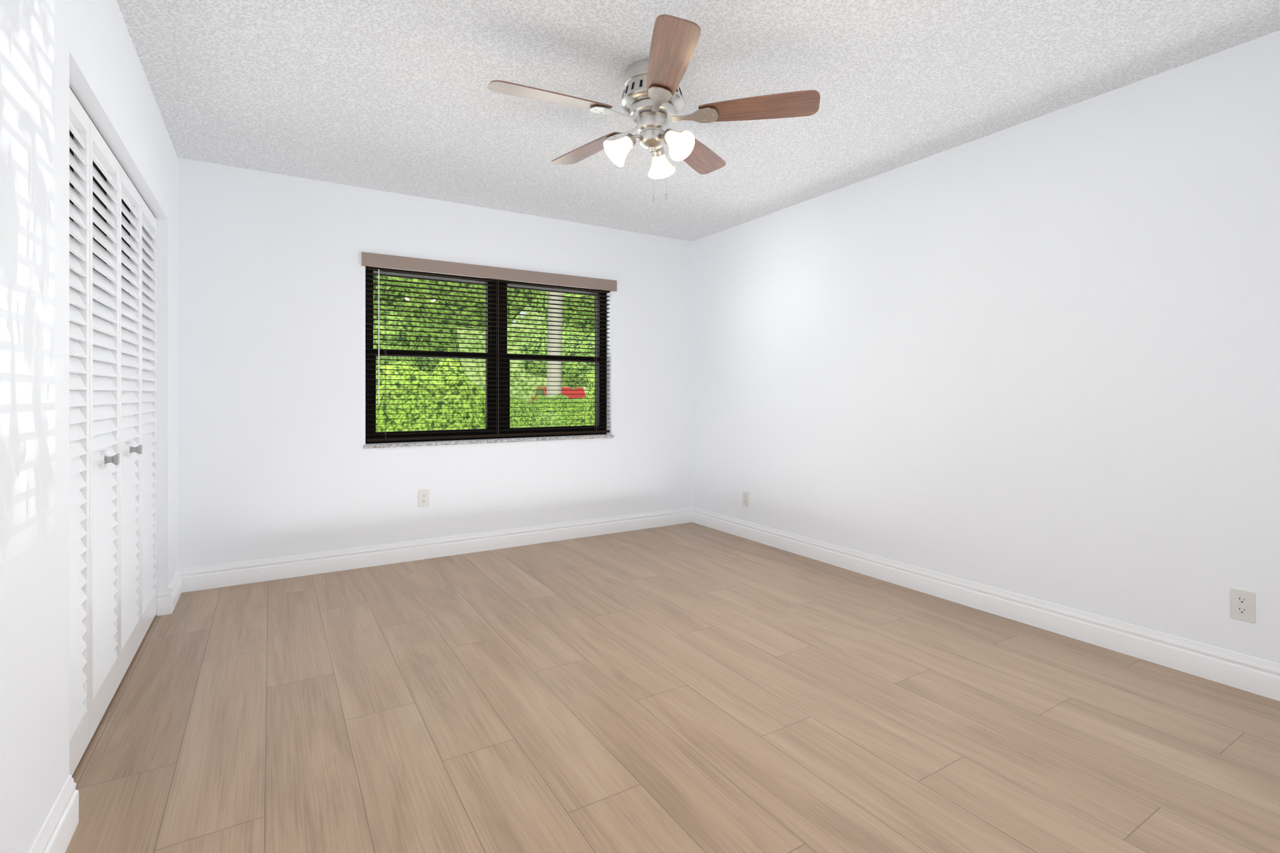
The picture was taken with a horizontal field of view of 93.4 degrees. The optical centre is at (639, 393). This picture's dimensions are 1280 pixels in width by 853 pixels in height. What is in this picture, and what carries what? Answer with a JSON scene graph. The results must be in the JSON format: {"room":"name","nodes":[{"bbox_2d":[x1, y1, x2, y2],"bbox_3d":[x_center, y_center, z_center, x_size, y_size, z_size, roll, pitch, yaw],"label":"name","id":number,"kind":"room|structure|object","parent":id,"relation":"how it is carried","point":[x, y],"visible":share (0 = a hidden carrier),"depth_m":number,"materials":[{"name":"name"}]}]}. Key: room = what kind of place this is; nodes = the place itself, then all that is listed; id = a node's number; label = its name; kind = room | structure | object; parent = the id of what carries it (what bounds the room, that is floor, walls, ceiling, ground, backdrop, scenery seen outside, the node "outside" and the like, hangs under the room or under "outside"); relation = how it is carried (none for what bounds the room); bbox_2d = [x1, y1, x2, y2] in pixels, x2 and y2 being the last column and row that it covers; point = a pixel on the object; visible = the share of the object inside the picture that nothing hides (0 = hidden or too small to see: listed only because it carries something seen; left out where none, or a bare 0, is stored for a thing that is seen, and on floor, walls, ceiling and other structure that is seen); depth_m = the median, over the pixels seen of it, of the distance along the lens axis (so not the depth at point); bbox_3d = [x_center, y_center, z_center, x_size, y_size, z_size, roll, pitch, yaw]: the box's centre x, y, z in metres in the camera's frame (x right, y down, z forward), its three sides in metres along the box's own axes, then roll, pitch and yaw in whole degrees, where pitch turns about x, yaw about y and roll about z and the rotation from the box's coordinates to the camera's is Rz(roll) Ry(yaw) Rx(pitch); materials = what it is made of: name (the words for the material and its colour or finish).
{"room":"empty bedroom","nodes":[
{"label":"empty bedroom","id":0,"kind":"room"},
{"bbox_2d":[0,0,177,852],"bbox_3d":[-1.397,-0.105,1.337,0.100,2.440,4.740,0,0,-32],"label":"wall","id":1,"kind":"structure","parent":0,"point":[52,52],"depth_m":1.40,"materials":[{"name":"white paint"}]},
{"bbox_2d":[28,775,78,852],"bbox_3d":[-0.795,1.050,0.468,0.018,0.130,2.570,0,0,-32],"label":"baseboard","id":2,"kind":"structure","parent":1,"relation":"attached to","point":[55,835],"depth_m":1.45,"materials":[{"name":"white wood"}]},
{"bbox_2d":[69,86,156,775],"bbox_3d":[-1.974,0.110,2.286,0.069,1.987,1.756,0,0,-32],"label":"closet doors","id":3,"kind":"structure","parent":1,"relation":"in","point":[112,474],"depth_m":2.15,"materials":[{"name":"white wood"}]},
{"bbox_2d":[158,568,185,616],"bbox_3d":[-2.478,1.050,3.203,0.029,0.130,0.368,0,0,-32],"label":"baseboard","id":4,"kind":"structure","parent":1,"relation":"attached to","point":[168,598],"depth_m":3.08,"materials":[{"name":"white wood"}]},
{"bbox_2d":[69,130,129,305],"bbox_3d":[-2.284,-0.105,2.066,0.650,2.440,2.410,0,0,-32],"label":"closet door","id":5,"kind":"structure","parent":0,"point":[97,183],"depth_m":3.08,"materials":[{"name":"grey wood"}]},
{"bbox_2d":[177,157,692,569],"bbox_3d":[-1.439,-0.105,4.208,4.730,2.440,0.200,0,0,-32],"label":"wall","id":6,"kind":"structure","parent":0,"point":[275,459],"depth_m":3.83,"materials":[{"name":"white paint"}]},
{"bbox_2d":[418,489,429,506],"bbox_3d":[-1.459,0.705,4.073,0.070,0.116,0.009,0,0,-32],"label":"electrical outlet","id":7,"kind":"object","parent":6,"relation":"attached to","point":[423,497],"visible":1,"depth_m":4.07,"materials":[{"name":"white plastic"}]},
{"bbox_2d":[185,506,690,592],"bbox_3d":[-1.071,1.050,4.306,3.559,0.130,0.018,0,0,-32],"label":"baseboard","id":8,"kind":"structure","parent":6,"relation":"attached to","point":[243,572],"depth_m":4.02,"materials":[{"name":"white wood"}]},
{"bbox_2d":[365,269,606,443],"bbox_3d":[-1.071,-0.265,4.479,1.810,1.190,0.131,0,0,-32],"label":"window","id":9,"kind":"structure","parent":6,"relation":"in","point":[506,419],"depth_m":4.41,"materials":[{"name":"brown metal"}]},
{"bbox_2d":[361,251,616,441],"bbox_3d":[-1.001,-0.297,4.378,1.868,1.219,0.076,0,0,-32],"label":"window blinds","id":10,"kind":"object","parent":9,"relation":"attached to","point":[384,262],"visible":0.94,"depth_m":4.30,"materials":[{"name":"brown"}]},
{"bbox_2d":[363,435,613,448],"bbox_3d":[-1.016,0.342,4.389,1.834,0.021,0.102,0,0,-32],"label":"window sill","id":11,"kind":"structure","parent":6,"relation":"attached to","point":[465,442],"depth_m":4.26,"materials":[{"name":"stone"}]},
{"bbox_2d":[65,522,1279,852],"bbox_3d":[-0.148,1.165,2.102,4.730,0.100,5.140,0,0,-32],"label":"floor","id":12,"kind":"structure","parent":0,"point":[691,687],"depth_m":2.04,"materials":[{"name":"brown wood"}]},
{"bbox_2d":[116,0,1279,241],"bbox_3d":[-0.148,-1.400,2.102,4.730,0.150,5.140,0,0,-32],"label":"ceiling","id":13,"kind":"structure","parent":0,"point":[396,96],"depth_m":2.56,"materials":[{"name":"white paint"}]},
{"bbox_2d":[487,14,820,202],"bbox_3d":[0.015,-1.052,2.496,1.268,0.545,1.279,0,0,-32],"label":"ceiling fan","id":14,"kind":"object","parent":13,"relation":"hanging from","point":[652,102],"visible":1,"depth_m":2.40,"materials":[{"name":"brown wood"}]},
{"bbox_2d":[692,30,1279,663],"bbox_3d":[1.835,-0.105,3.200,0.200,2.440,4.940,0,0,-32],"label":"wall","id":15,"kind":"structure","parent":0,"point":[1037,357],"depth_m":2.87,"materials":[{"name":"white paint"}]},
{"bbox_2d":[742,491,748,507],"bbox_3d":[0.816,0.815,4.663,0.009,0.116,0.070,0,0,-32],"label":"electrical outlet","id":16,"kind":"object","parent":15,"relation":"attached to","point":[745,499],"visible":1,"depth_m":4.66,"materials":[{"name":"white plastic"}]},
{"bbox_2d":[690,506,1279,701],"bbox_3d":[1.690,1.050,3.229,0.018,0.130,4.740,0,0,-32],"label":"baseboard","id":17,"kind":"structure","parent":15,"relation":"attached to","point":[1190,657],"depth_m":2.86,"materials":[{"name":"white wood"}]},
{"bbox_2d":[1230,587,1255,623],"bbox_3d":[2.277,0.800,2.280,0.009,0.116,0.070,0,0,-32],"label":"electrical outlet","id":18,"kind":"object","parent":15,"relation":"attached to","point":[1242,605],"visible":1,"depth_m":2.28,"materials":[{"name":"white plastic"}]},
{"label":"outside","id":19,"kind":"structure","parent":0,"visible":0},
{"bbox_2d":[456,304,587,402],"bbox_3d":[-10.236,-9.875,29.253,66.000,22.020,0.100,0,0,-32],"label":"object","id":20,"kind":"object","parent":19,"point":[509,352],"depth_m":31.46,"materials":[{"name":"green plant"}]},
{"bbox_3d":[-3.992,1.185,19.064,62.000,0.100,27.799,0,0,-32],"label":"ground","id":21,"kind":"structure","parent":19,"visible":0},
{"bbox_2d":[375,346,594,431],"bbox_3d":[-2.160,0.373,5.854,4.788,2.154,1.645,0,0,-32],"label":"shrub","id":22,"kind":"object","parent":21,"relation":"on","point":[381,426],"depth_m":5.40,"materials":[{"name":"green plant"}]},
{"bbox_2d":[510,395,587,428],"bbox_3d":[-1.957,0.597,8.698,13.889,1.377,1.324,0,0,-32],"label":"hedge","id":23,"kind":"object","parent":21,"relation":"on","point":[535,417],"depth_m":8.54,"materials":[{"name":"green plant"}]},
{"bbox_2d":[546,291,562,397],"bbox_3d":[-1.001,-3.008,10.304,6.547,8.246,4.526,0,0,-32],"label":"column","id":24,"kind":"structure","parent":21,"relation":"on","point":[552,353],"depth_m":10.08,"materials":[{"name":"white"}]},
{"bbox_2d":[530,386,586,403],"bbox_3d":[-3.494,0.405,26.291,1.852,1.420,4.296,0,0,-21],"label":"car","id":25,"kind":"object","parent":21,"relation":"on","point":[563,392],"depth_m":25.55,"materials":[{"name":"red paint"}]},
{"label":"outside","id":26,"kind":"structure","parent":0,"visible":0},
{"bbox_2d":[373,275,594,389],"bbox_3d":[-4.322,-2.374,15.893,19.850,6.550,8.141,0,0,-32],"label":"tree","id":27,"kind":"object","parent":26,"point":[382,362],"depth_m":13.34,"materials":[{"name":"green plant"}]}
]}

